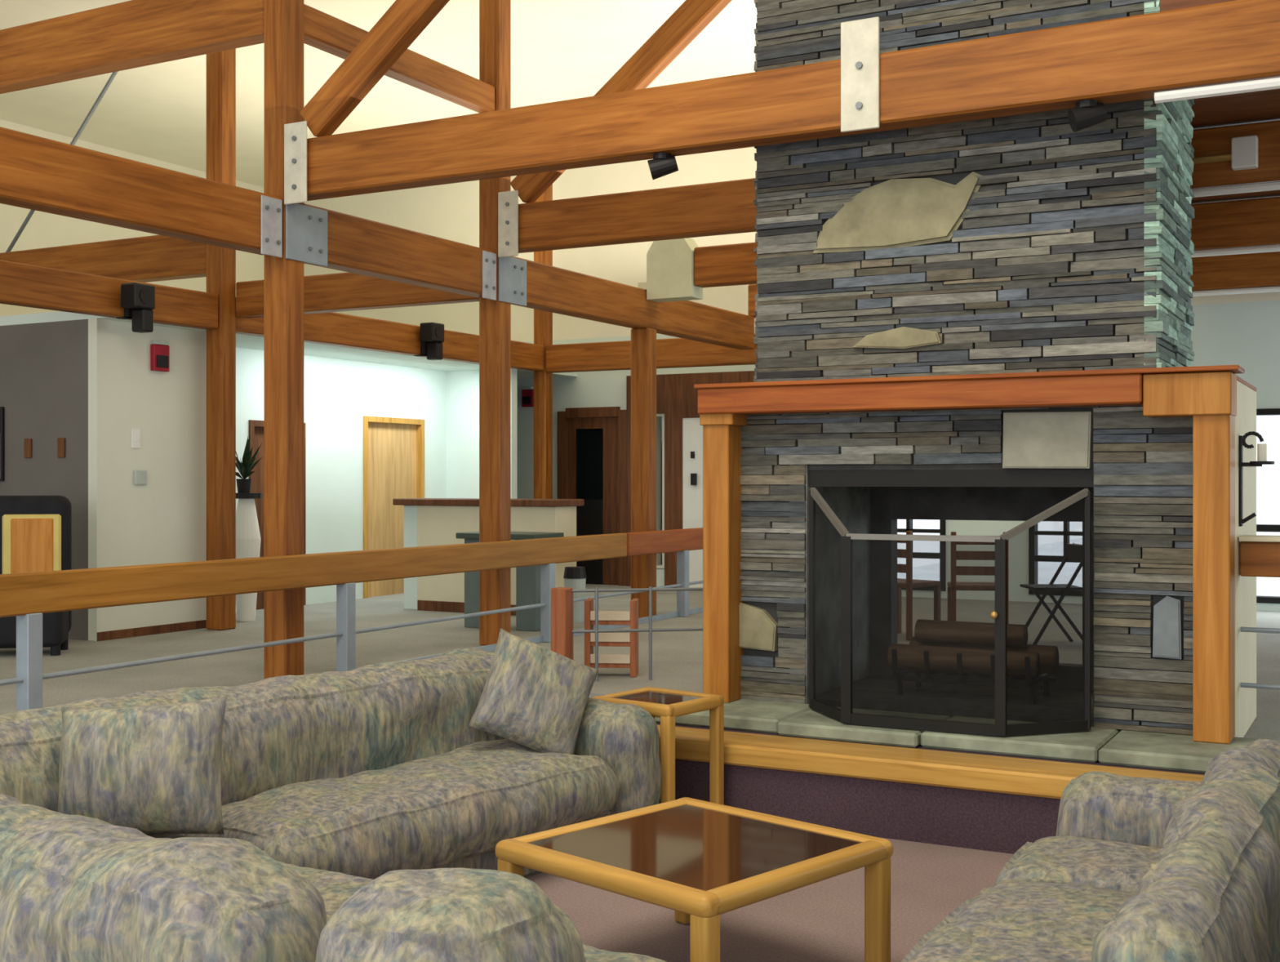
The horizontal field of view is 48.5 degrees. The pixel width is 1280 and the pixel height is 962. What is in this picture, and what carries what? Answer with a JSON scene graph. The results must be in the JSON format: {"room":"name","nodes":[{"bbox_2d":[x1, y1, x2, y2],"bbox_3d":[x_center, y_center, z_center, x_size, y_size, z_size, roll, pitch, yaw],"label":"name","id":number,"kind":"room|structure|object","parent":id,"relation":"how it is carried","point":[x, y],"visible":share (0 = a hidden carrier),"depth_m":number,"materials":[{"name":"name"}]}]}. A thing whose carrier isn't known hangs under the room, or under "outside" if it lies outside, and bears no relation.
{"room":"lodge lobby lounge","nodes":[
{"label":"lodge lobby lounge","id":0,"kind":"room"},
{"bbox_2d":[0,319,88,639],"bbox_3d":[-6.254,-0.010,12.431,4.200,2.580,0.100,0,0,28],"label":"wall","id":1,"kind":"structure","parent":0,"point":[44,366],"depth_m":11.61,"materials":[{"name":"grey paint"}]},
{"bbox_2d":[0,406,4,480],"bbox_3d":[-5.600,-0.310,12.001,0.640,0.620,0.035,0,0,28],"label":"framed picture","id":2,"kind":"object","parent":1,"relation":"attached to","point":[2,408],"visible":1,"depth_m":11.85,"materials":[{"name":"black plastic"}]},
{"bbox_2d":[24,438,31,457],"bbox_3d":[-5.050,-0.270,11.714,0.080,0.160,0.019,0,0,28],"label":"wall plate","id":3,"kind":"object","parent":1,"relation":"attached to","point":[28,442],"visible":1,"depth_m":11.70,"materials":[{"name":"brown wood"}]},
{"bbox_2d":[57,437,65,457],"bbox_3d":[-4.698,-0.270,11.524,0.080,0.160,0.019,0,0,28],"label":"wall plate","id":4,"kind":"object","parent":1,"relation":"attached to","point":[60,441],"visible":1,"depth_m":11.51,"materials":[{"name":"brown wood"}]},
{"bbox_2d":[88,318,206,640],"bbox_3d":[-4.091,-0.010,11.913,0.100,2.580,1.240,0,0,28],"label":"wall","id":5,"kind":"structure","parent":0,"point":[163,519],"depth_m":11.77,"materials":[{"name":"white paint"}]},
{"bbox_2d":[131,428,140,448],"bbox_3d":[-4.146,-0.350,11.682,0.021,0.160,0.090,0,0,28],"label":"light switch","id":6,"kind":"object","parent":5,"relation":"attached to","point":[135,433],"visible":1,"depth_m":11.67,"materials":[{"name":"white plastic"}]},
{"bbox_2d":[133,470,146,484],"bbox_3d":[-4.123,-0.030,11.715,0.029,0.120,0.120,0,0,28],"label":"thermostat","id":7,"kind":"object","parent":5,"relation":"attached to","point":[140,476],"visible":1,"depth_m":11.70,"materials":[{"name":"grey plastic"}]},
{"bbox_2d":[97,619,206,640],"bbox_3d":[-4.040,1.245,11.886,0.015,0.070,1.240,0,0,28],"label":"baseboard","id":8,"kind":"structure","parent":5,"relation":"attached to","point":[154,629],"depth_m":11.81,"materials":[{"name":"brown wood"}]},
{"bbox_2d":[150,339,168,371],"bbox_3d":[-4.013,-1.048,11.883,0.064,0.255,0.170,0,0,28],"label":"fire alarm","id":9,"kind":"object","parent":5,"relation":"attached to","point":[159,349],"visible":1,"depth_m":11.84,"materials":[{"name":"red plastic"}]},
{"bbox_2d":[156,355,168,367],"bbox_3d":[-3.992,-1.000,11.871,0.015,0.100,0.120,0,0,28],"label":"grille","id":10,"kind":"object","parent":9,"relation":"attached to","point":[162,360],"depth_m":11.86,"materials":[{"name":"black plastic"}]},
{"bbox_2d":[0,119,304,315],"bbox_3d":[-9.228,-1.150,11.443,0.100,5.600,19.400,0,0,28],"label":"wall","id":11,"kind":"structure","parent":0,"point":[43,229],"depth_m":16.34,"materials":[{"name":"beige paint"}]},
{"bbox_2d":[0,311,577,378],"bbox_3d":[-4.453,-1.340,15.533,4.430,0.080,7.270,0,0,28],"label":"ceiling","id":12,"kind":"structure","parent":0,"point":[242,340],"depth_m":14.35,"materials":[{"name":"white paint"}]},
{"bbox_2d":[235,346,446,612],"bbox_3d":[-3.429,-0.010,14.851,0.120,2.580,4.560,0,0,28],"label":"wall","id":13,"kind":"structure","parent":0,"point":[338,393],"depth_m":15.17,"materials":[{"name":"white paint"}]},
{"bbox_2d":[248,419,306,609],"bbox_3d":[-3.696,0.340,14.325,0.169,1.880,0.800,0,0,28],"label":"door","id":14,"kind":"structure","parent":13,"relation":"in","point":[255,427],"depth_m":14.16,"materials":[{"name":"brown wood"}]},
{"bbox_2d":[363,415,424,598],"bbox_3d":[-2.805,0.285,15.980,0.169,1.990,1.080,0,0,28],"label":"door","id":15,"kind":"structure","parent":13,"relation":"in","point":[393,448],"depth_m":15.94,"materials":[{"name":"beige wood"}]},
{"bbox_2d":[0,0,756,186],"bbox_3d":[-0.600,-4.000,6.796,19.500,0.100,19.400,0,0,28],"label":"ceiling","id":16,"kind":"structure","parent":0,"point":[562,50],"depth_m":13.78,"materials":[{"name":"beige paint"}]},
{"bbox_2d":[5,71,118,252],"bbox_3d":[-5.716,-2.800,13.640,2.226,2.325,0.036,0,0,28],"label":"rod","id":17,"kind":"object","parent":16,"relation":"attached to","point":[107,85],"visible":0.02,"depth_m":13.39,"materials":[{"name":"metal"}]},
{"bbox_2d":[446,368,516,498],"bbox_3d":[-1.915,-0.010,16.693,1.040,2.580,0.120,0,0,28],"label":"wall","id":18,"kind":"structure","parent":0,"point":[462,386],"depth_m":16.70,"materials":[{"name":"white paint"}]},
{"bbox_2d":[577,417,662,564],"bbox_3d":[-0.009,-0.035,18.546,3.000,2.630,1.950,0,0,28],"label":"wall","id":19,"kind":"structure","parent":0,"point":[589,441],"depth_m":19.90,"materials":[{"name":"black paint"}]},
{"bbox_2d":[0,583,1279,853],"bbox_3d":[-0.600,1.465,6.796,19.500,0.370,19.400,0,0,28],"label":"floor","id":20,"kind":"structure","parent":0,"point":[677,655],"depth_m":9.10,"materials":[{"name":"grey carpet"}]},
{"bbox_2d":[0,495,71,655],"bbox_3d":[-4.582,0.695,10.553,0.620,1.170,0.500,0,0,-14],"label":"chair","id":21,"kind":"object","parent":20,"relation":"on","point":[36,531],"visible":0.56,"depth_m":10.60,"materials":[{"name":"black fabric"}]},
{"bbox_2d":[206,48,235,630],"bbox_3d":[-3.620,-1.335,12.261,0.185,5.230,0.185,0,0,28],"label":"timber post","id":22,"kind":"object","parent":20,"relation":"on","point":[220,65],"visible":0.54,"depth_m":12.19,"materials":[{"name":"brown wood"}]},
{"bbox_2d":[0,235,206,282],"bbox_3d":[-5.597,-1.980,13.326,4.308,0.380,0.170,0,0,28],"label":"timber beam","id":23,"kind":"structure","parent":22,"relation":"attached to","point":[153,258],"depth_m":12.67,"materials":[{"name":"brown wood"}]},
{"bbox_2d":[0,259,217,329],"bbox_3d":[-5.083,-1.450,9.544,0.140,0.300,5.988,0,0,28],"label":"timber beam","id":24,"kind":"structure","parent":22,"relation":"attached to","point":[21,284],"depth_m":10.96,"materials":[{"name":"brown wood"}]},
{"bbox_2d":[115,282,155,333],"bbox_3d":[-4.016,-1.365,11.232,0.306,0.370,0.210,0,0,28],"label":"loudspeaker","id":25,"kind":"object","parent":24,"relation":"attached to","point":[137,300],"visible":1,"depth_m":11.18,"materials":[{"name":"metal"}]},
{"bbox_2d":[235,311,543,370],"bbox_3d":[-2.383,-1.450,14.559,0.140,0.300,5.032,0,0,28],"label":"timber beam","id":26,"kind":"structure","parent":22,"relation":"attached to","point":[331,328],"depth_m":14.12,"materials":[{"name":"brown wood"}]},
{"bbox_2d":[413,321,444,359],"bbox_3d":[-2.191,-1.435,14.621,0.306,0.370,0.210,0,0,28],"label":"loudspeaker","id":27,"kind":"object","parent":26,"relation":"attached to","point":[431,334],"visible":1,"depth_m":14.57,"materials":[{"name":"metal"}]},
{"bbox_2d":[235,493,262,621],"bbox_3d":[-3.614,0.695,13.031,0.280,1.170,0.280,0,0,28],"label":"pedestal","id":28,"kind":"object","parent":20,"relation":"on","point":[248,538],"visible":0.72,"depth_m":12.95,"materials":[{"name":"white ceramic"}]},
{"bbox_2d":[235,435,262,493],"bbox_3d":[-3.614,-0.163,13.019,0.266,0.546,0.382,0,0,-31],"label":"potted plant","id":29,"kind":"object","parent":28,"relation":"on","point":[243,485],"visible":0.98,"depth_m":12.98,"materials":[{"name":"green plant"}]},
{"bbox_2d":[260,0,327,679],"bbox_3d":[-2.173,-1.335,8.945,0.388,5.230,0.460,0,0,-11],"label":"timber post","id":30,"kind":"object","parent":20,"relation":"on","point":[293,233],"visible":0.94,"depth_m":8.91,"materials":[{"name":"brown wood"}]},
{"bbox_2d":[0,0,263,93],"bbox_3d":[-5.445,-3.030,10.712,7.054,0.400,0.170,0,0,28],"label":"timber beam","id":31,"kind":"structure","parent":30,"relation":"attached to","point":[131,33],"depth_m":9.58,"materials":[{"name":"brown wood"}]},
{"bbox_2d":[0,126,280,254],"bbox_3d":[-3.549,-1.595,6.591,0.170,0.350,5.242,0,0,28],"label":"timber beam","id":32,"kind":"structure","parent":30,"relation":"attached to","point":[37,173],"depth_m":7.77,"materials":[{"name":"brown wood"}]},
{"bbox_2d":[306,0,1279,200],"bbox_3d":[2.291,-2.025,6.527,10.154,0.550,0.203,0,0,28],"label":"timber beam","id":33,"kind":"structure","parent":30,"relation":"attached to","point":[867,90],"depth_m":7.15,"materials":[{"name":"brown wood"}]},
{"bbox_2d":[299,0,449,137],"bbox_3d":[-1.082,-3.060,8.363,2.308,1.842,0.130,0,0,28],"label":"brace","id":34,"kind":"object","parent":33,"relation":"attached to","point":[404,20],"visible":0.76,"depth_m":8.62,"materials":[{"name":"brown wood"}]},
{"bbox_2d":[647,152,678,179],"bbox_3d":[0.125,-1.705,7.716,0.170,0.138,0.110,0,0,0],"label":"spotlight","id":35,"kind":"object","parent":33,"relation":"attached to","point":[662,164],"visible":1,"depth_m":7.67,"materials":[{"name":"black plastic"}]},
{"bbox_2d":[1067,99,1106,132],"bbox_3d":[2.097,-1.705,6.654,0.170,0.138,0.110,0,0,0],"label":"spotlight","id":36,"kind":"object","parent":33,"relation":"attached to","point":[1086,113],"visible":1,"depth_m":6.61,"materials":[{"name":"black plastic"}]},
{"bbox_2d":[1154,76,1279,102],"bbox_3d":[4.329,-1.747,5.403,4.500,0.052,0.052,0,0,28],"label":"conduit pipe","id":37,"kind":"object","parent":33,"relation":"attached to","point":[1268,83],"visible":1,"depth_m":6.33,"materials":[{"name":"white plastic"}]},
{"bbox_2d":[0,527,702,711],"bbox_3d":[-1.808,0.868,9.304,0.095,0.825,17.070,0,0,28],"label":"guard rail","id":38,"kind":"object","parent":20,"relation":"on","point":[26,596],"visible":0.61,"depth_m":8.80,"materials":[{"name":"red wood"}]},
{"bbox_2d":[392,497,584,615],"bbox_3d":[-1.380,0.728,14.122,1.900,1.105,1.040,0,0,28],"label":"reception counter","id":39,"kind":"object","parent":20,"relation":"on","point":[428,522],"depth_m":13.86,"materials":[{"name":"paint"}]},
{"bbox_2d":[392,497,584,506],"bbox_3d":[-1.498,0.207,13.902,1.900,0.065,0.540,0,0,28],"label":"countertop","id":40,"kind":"structure","parent":39,"relation":"on","point":[397,501],"depth_m":13.67,"materials":[{"name":"brown wood"}]},
{"bbox_2d":[479,0,526,645],"bbox_3d":[-1.050,-1.335,11.031,0.388,5.230,0.460,0,0,-11],"label":"timber post","id":41,"kind":"object","parent":20,"relation":"on","point":[504,276],"visible":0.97,"depth_m":11.00,"materials":[{"name":"brown wood"}]},
{"bbox_2d":[235,271,479,318],"bbox_3d":[-2.341,-1.570,11.732,2.554,0.300,0.150,0,0,28],"label":"timber beam","id":42,"kind":"structure","parent":41,"relation":"attached to","point":[339,291],"depth_m":11.68,"materials":[{"name":"brown wood"}]},
{"bbox_2d":[303,4,494,112],"bbox_3d":[-1.694,-2.950,10.038,0.140,0.200,2.179,0,0,28],"label":"timber beam","id":43,"kind":"structure","parent":41,"relation":"attached to","point":[322,31],"depth_m":10.08,"materials":[{"name":"brown wood"}]},
{"bbox_2d":[303,203,495,297],"bbox_3d":[-1.697,-1.595,10.032,0.170,0.350,2.166,0,0,28],"label":"timber beam","id":44,"kind":"structure","parent":41,"relation":"attached to","point":[355,244],"depth_m":9.93,"materials":[{"name":"brown wood"}]},
{"bbox_2d":[518,120,1279,253],"bbox_3d":[3.423,-1.950,8.629,10.154,0.350,0.170,0,0,28],"label":"timber beam","id":45,"kind":"structure","parent":41,"relation":"attached to","point":[722,207],"depth_m":10.24,"materials":[{"name":"brown wood"}]},
{"bbox_2d":[510,0,731,203],"bbox_3d":[0.041,-3.060,10.449,2.308,1.842,0.130,0,0,28],"label":"brace","id":46,"kind":"object","parent":45,"relation":"attached to","point":[691,17],"visible":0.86,"depth_m":10.36,"materials":[{"name":"brown wood"}]},
{"bbox_2d":[1191,134,1257,170],"bbox_3d":[3.455,-1.940,8.463,0.420,0.180,0.089,0,0,28],"label":"junction box","id":47,"kind":"object","parent":45,"relation":"attached to","point":[1244,154],"visible":0.87,"depth_m":8.37,"materials":[{"name":"white plastic"}]},
{"bbox_2d":[1191,181,1279,197],"bbox_3d":[5.189,-1.747,7.632,5.100,0.052,0.052,0,0,28],"label":"conduit pipe","id":48,"kind":"object","parent":45,"relation":"attached to","point":[1273,185],"visible":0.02,"depth_m":8.48,"materials":[{"name":"white plastic"}]},
{"bbox_2d":[455,531,564,631],"bbox_3d":[-1.133,0.865,12.365,0.800,0.830,0.500,0,0,28],"label":"side table","id":49,"kind":"object","parent":20,"relation":"on","point":[527,578],"visible":0.48,"depth_m":12.13,"materials":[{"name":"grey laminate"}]},
{"bbox_2d":[533,183,552,498],"bbox_3d":[-1.150,-1.335,16.849,0.170,5.230,0.170,0,0,28],"label":"timber post","id":50,"kind":"object","parent":20,"relation":"on","point":[543,320],"visible":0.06,"depth_m":16.77,"materials":[{"name":"brown wood"}]},
{"bbox_2d":[546,333,757,373],"bbox_3d":[1.346,-1.440,15.471,5.500,0.320,0.160,0,0,28],"label":"timber beam","id":51,"kind":"structure","parent":50,"relation":"attached to","point":[671,353],"depth_m":16.18,"materials":[{"name":"brown wood"}]},
{"bbox_2d":[563,566,586,622],"bbox_3d":[-0.590,1.030,12.868,0.207,0.500,0.210,0,0,28],"label":"waste bin","id":52,"kind":"object","parent":20,"relation":"on","point":[575,577],"visible":0.78,"depth_m":12.79,"materials":[{"name":"grey plastic"}]},
{"bbox_2d":[584,597,638,677],"bbox_3d":[-0.187,1.030,9.354,0.340,0.500,0.205,0,0,4],"label":"magazine rack","id":53,"kind":"object","parent":20,"relation":"on","point":[630,639],"visible":0.93,"depth_m":9.26,"materials":[{"name":"red wood"}]},
{"bbox_2d":[591,620,630,624],"bbox_3d":[-0.186,0.925,9.357,0.260,0.030,0.180,0,0,4],"label":"shelf","id":54,"kind":"object","parent":53,"relation":"attached to","point":[593,622],"depth_m":9.27,"materials":[{"name":"red wood"}]},
{"bbox_2d":[591,641,630,646],"bbox_3d":[-0.186,1.065,9.357,0.260,0.030,0.180,0,0,4],"label":"shelf","id":55,"kind":"object","parent":53,"relation":"attached to","point":[593,643],"depth_m":9.27,"materials":[{"name":"red wood"}]},
{"bbox_2d":[591,662,630,667],"bbox_3d":[-0.186,1.205,9.357,0.260,0.030,0.180,0,0,4],"label":"shelf","id":56,"kind":"object","parent":53,"relation":"attached to","point":[593,664],"depth_m":9.27,"materials":[{"name":"red wood"}]},
{"bbox_2d":[551,586,702,681],"bbox_3d":[0.255,0.980,9.135,1.660,0.600,0.144,0,0,-8],"label":"railing","id":57,"kind":"object","parent":20,"relation":"on","point":[562,597],"visible":0.54,"depth_m":9.04,"materials":[{"name":"metal"}]},
{"bbox_2d":[631,327,656,617],"bbox_3d":[0.034,-0.070,13.247,0.185,2.700,0.185,0,0,28],"label":"timber post","id":58,"kind":"object","parent":20,"relation":"on","point":[643,340],"visible":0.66,"depth_m":13.17,"materials":[{"name":"brown wood"}]},
{"bbox_2d":[511,256,754,349],"bbox_3d":[0.038,-1.595,13.254,0.170,0.350,4.744,0,0,28],"label":"timber beam","id":59,"kind":"structure","parent":58,"relation":"on","point":[549,288],"depth_m":12.82,"materials":[{"name":"brown wood"}]},
{"bbox_2d":[638,237,702,302],"bbox_3d":[0.281,-1.955,13.114,0.550,0.560,0.240,0,0,28],"label":"wall sconce","id":60,"kind":"object","parent":59,"relation":"on","point":[669,262],"visible":0.85,"depth_m":12.99,"materials":[{"name":"beige paint"}]},
{"bbox_2d":[904,530,912,534],"bbox_3d":[2.170,0.840,11.666,0.420,0.880,0.440,0,0,-42],"label":"chair","id":61,"kind":"object","parent":20,"relation":"on","point":[908,532],"visible":0.08,"depth_m":11.38,"materials":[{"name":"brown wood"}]},
{"bbox_2d":[657,724,1204,799],"bbox_3d":[4.024,1.330,5.153,9.800,0.100,0.340,0,0,28],"label":"trim","id":62,"kind":"structure","parent":20,"relation":"on","point":[990,773],"depth_m":6.57,"materials":[{"name":"brown wood"}]},
{"bbox_2d":[654,0,1279,773],"bbox_3d":[1.865,-1.330,7.498,3.414,5.220,1.748,0,0,28],"label":"stone fireplace","id":63,"kind":"object","parent":20,"relation":"on","point":[991,318],"visible":0.77,"depth_m":7.22,"materials":[{"name":"grey stone"}]},
{"bbox_2d":[808,487,1091,736],"bbox_3d":[1.444,0.619,7.012,1.443,1.169,0.410,0,0,28],"label":"fire screen","id":64,"kind":"object","parent":63,"relation":"on","point":[987,635],"visible":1,"depth_m":6.83,"materials":[{"name":"metal"}]},
{"bbox_2d":[693,364,1244,388],"bbox_3d":[1.567,-0.516,7.203,2.750,0.022,0.270,0,0,28],"label":"mantel shelf","id":65,"kind":"object","parent":63,"relation":"attached to","point":[1142,372],"depth_m":7.02,"materials":[{"name":"red wood"}]},
{"bbox_2d":[1239,431,1274,526],"bbox_3d":[2.980,-0.010,6.857,0.154,0.461,0.110,0,0,28],"label":"wall sconce","id":66,"kind":"object","parent":63,"relation":"attached to","point":[1261,447],"visible":1,"depth_m":6.86,"materials":[{"name":"metal"}]},
{"bbox_2d":[1257,443,1266,461],"bbox_3d":[3.001,-0.138,6.846,0.044,0.085,0.044,0,0,28],"label":"candle","id":67,"kind":"object","parent":66,"relation":"on","point":[1261,447],"depth_m":6.83,"materials":[{"name":"wax"}]},
{"bbox_2d":[951,531,1004,536],"bbox_3d":[2.692,0.840,11.328,0.440,0.880,0.420,0,0,8],"label":"chair","id":68,"kind":"object","parent":20,"relation":"on","point":[953,533],"visible":0.1,"depth_m":11.15,"materials":[{"name":"brown wood"}]},
{"bbox_2d":[1238,534,1279,689],"bbox_3d":[4.721,0.772,5.920,4.100,1.015,0.180,0,0,28],"label":"guard rail","id":69,"kind":"object","parent":20,"relation":"on","point":[1260,555],"visible":1,"depth_m":6.81,"materials":[{"name":"brown wood"}]},
{"bbox_2d":[626,370,754,587],"bbox_3d":[1.187,0.000,16.590,3.040,2.560,0.059,0,0,28],"label":"panelling","id":70,"kind":"object","parent":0,"point":[677,397],"visible":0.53,"depth_m":16.98,"materials":[{"name":"brown wood"}]},
{"bbox_2d":[682,417,702,587],"bbox_3d":[0.630,0.265,16.864,0.280,2.030,0.095,0,0,28],"label":"wall","id":71,"kind":"structure","parent":70,"relation":"attached to","point":[692,431],"depth_m":16.86,"materials":[{"name":"white paint"}]},
{"bbox_2d":[525,836,1013,961],"bbox_3d":[0.806,1.700,1.497,12.000,0.100,11.400,0,0,28],"label":"floor","id":72,"kind":"structure","parent":0,"point":[822,921],"depth_m":5.39,"materials":[{"name":"carpet"}]},
{"bbox_2d":[0,647,662,879],"bbox_3d":[-1.388,1.215,5.440,1.166,0.870,3.527,0,0,38],"label":"sofa section","id":73,"kind":"object","parent":72,"relation":"on","point":[372,771],"visible":0.66,"depth_m":5.64,"materials":[{"name":"fabric"}]},
{"bbox_2d":[181,738,621,879],"bbox_3d":[-0.903,1.342,5.738,0.765,0.354,1.911,0,0,38],"label":"seat cushion","id":74,"kind":"object","parent":73,"relation":"on","point":[446,802],"depth_m":5.50,"materials":[{"name":"fabric"}]},
{"bbox_2d":[468,627,599,754],"bbox_3d":[-0.466,0.965,6.340,0.631,0.599,0.319,0,0,-13],"label":"throw pillow","id":75,"kind":"object","parent":73,"relation":"on","point":[534,696],"visible":0.95,"depth_m":6.25,"materials":[{"name":"fabric"}]},
{"bbox_2d":[0,792,666,961],"bbox_3d":[-1.090,1.228,3.789,2.589,0.843,1.341,0,0,38],"label":"sofa section","id":76,"kind":"object","parent":72,"relation":"on","point":[73,887],"visible":1,"depth_m":3.03,"materials":[{"name":"fabric"}]},
{"bbox_2d":[57,696,227,835],"bbox_3d":[-1.689,0.978,4.807,0.608,0.482,0.324,0,0,2],"label":"throw pillow","id":77,"kind":"object","parent":76,"relation":"on","point":[154,769],"visible":0.95,"depth_m":4.70,"materials":[{"name":"fabric"}]},
{"bbox_2d":[147,833,666,961],"bbox_3d":[-0.989,1.352,4.008,2.432,0.317,0.870,0,0,38],"label":"seat cushion","id":78,"kind":"object","parent":76,"relation":"on","point":[335,888],"depth_m":4.18,"materials":[{"name":"fabric"}]},
{"bbox_2d":[591,686,724,804],"bbox_3d":[0.084,1.340,6.810,0.480,0.620,0.450,0,0,38],"label":"end table","id":79,"kind":"object","parent":72,"relation":"on","point":[664,704],"visible":0.6,"depth_m":6.76,"materials":[{"name":"brown wood"}]},
{"bbox_2d":[495,796,893,961],"bbox_3d":[0.180,1.419,4.701,0.950,0.462,0.950,0,0,44],"label":"coffee table","id":80,"kind":"object","parent":72,"relation":"on","point":[701,860],"visible":0.96,"depth_m":4.61,"materials":[{"name":"brown wood"}]},
{"bbox_2d":[901,738,1279,961],"bbox_3d":[1.296,1.237,3.943,0.952,0.826,2.420,0,0,28],"label":"sofa","id":81,"kind":"object","parent":72,"relation":"on","point":[1134,868],"visible":1,"depth_m":3.74,"materials":[{"name":"fabric"}]},
{"bbox_2d":[901,878,1137,961],"bbox_3d":[1.128,1.343,3.841,0.738,0.333,1.124,0,0,28],"label":"seat cushion","id":82,"kind":"object","parent":81,"relation":"on","point":[1011,919],"depth_m":3.83,"materials":[{"name":"fabric"}]},
{"bbox_2d":[994,835,1160,893],"bbox_3d":[1.517,1.346,4.548,0.708,0.318,0.635,0,0,28],"label":"seat cushion","id":83,"kind":"object","parent":81,"relation":"on","point":[1113,863],"depth_m":4.49,"materials":[{"name":"fabric"}]},
{"bbox_2d":[304,146,1279,611],"bbox_3d":[3.940,-1.335,15.227,19.500,5.230,0.150,0,0,28],"label":"wall","id":84,"kind":"structure","parent":0,"point":[450,211],"depth_m":17.48,"materials":[{"name":"beige paint"}]},
{"bbox_2d":[521,386,533,406],"bbox_3d":[-1.421,-1.067,17.991,0.170,0.255,0.064,0,0,28],"label":"fire alarm","id":85,"kind":"object","parent":84,"relation":"attached to","point":[527,392],"visible":0.93,"depth_m":17.96,"materials":[{"name":"red plastic"}]},
{"bbox_2d":[522,395,531,404],"bbox_3d":[-1.432,-1.020,17.969,0.120,0.100,0.015,0,0,28],"label":"grille","id":86,"kind":"object","parent":85,"relation":"attached to","point":[526,399],"depth_m":17.96,"materials":[{"name":"black plastic"}]},
{"bbox_2d":[557,406,626,586],"bbox_3d":[-0.563,0.185,17.601,1.000,2.190,0.140,0,0,28],"label":"door","id":87,"kind":"structure","parent":84,"relation":"in","point":[607,515],"depth_m":17.54,"materials":[{"name":"brown wood"}]},
{"bbox_2d":[656,413,664,568],"bbox_3d":[0.261,0.120,17.191,0.160,1.860,0.160,0,0,28],"label":"window","id":88,"kind":"structure","parent":84,"relation":"in","point":[659,416],"depth_m":17.20,"materials":[{"name":"clear glass"}]},
{"bbox_2d":[897,519,946,534],"bbox_3d":[2.986,0.200,15.724,0.850,2.000,0.160,0,0,28],"label":"window","id":89,"kind":"structure","parent":84,"relation":"in","point":[942,531],"depth_m":15.58,"materials":[{"name":"black metal"}]},
{"bbox_2d":[1256,408,1279,603],"bbox_3d":[6.728,0.245,13.709,1.950,1.910,0.160,0,0,28],"label":"window","id":90,"kind":"structure","parent":84,"relation":"in","point":[1264,411],"depth_m":13.93,"materials":[{"name":"black metal"}]},
{"bbox_2d":[1160,0,1279,204],"bbox_3d":[5.952,-2.200,9.368,6.400,0.100,8.240,0,0,28],"label":"ceiling","id":91,"kind":"structure","parent":0,"point":[1259,106],"depth_m":8.22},
{"bbox_2d":[693,196,1279,287],"bbox_3d":[4.793,-1.950,10.685,9.690,0.350,0.170,0,0,28],"label":"timber beam","id":92,"kind":"structure","parent":91,"relation":"attached to","point":[1255,221],"depth_m":10.83,"materials":[{"name":"brown wood"}]},
{"bbox_2d":[1191,244,1279,257],"bbox_3d":[6.355,-1.747,9.798,5.100,0.052,0.052,0,0,28],"label":"conduit pipe","id":93,"kind":"object","parent":92,"relation":"attached to","point":[1267,248],"visible":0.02,"depth_m":10.76,"materials":[{"name":"white plastic"}]},
{"bbox_2d":[748,251,1279,318],"bbox_3d":[5.718,-1.950,12.992,10.250,0.350,0.170,0,0,28],"label":"timber beam","id":94,"kind":"structure","parent":91,"relation":"attached to","point":[1260,268],"depth_m":13.04,"materials":[{"name":"brown wood"}]},
{"bbox_2d":[1191,285,1279,296],"bbox_3d":[7.262,-1.747,12.115,5.700,0.052,0.052,0,0,28],"label":"conduit pipe","id":95,"kind":"object","parent":94,"relation":"attached to","point":[1273,288],"visible":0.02,"depth_m":13.05,"materials":[{"name":"white plastic"}]},
{"label":"outside","id":96,"kind":"structure","parent":0,"visible":0},
{"bbox_2d":[1256,534,1279,595],"bbox_3d":[14.001,1.475,23.893,16.000,0.150,24.650,0,0,28],"label":"ground","id":97,"kind":"structure","parent":96,"point":[1265,586],"depth_m":18.94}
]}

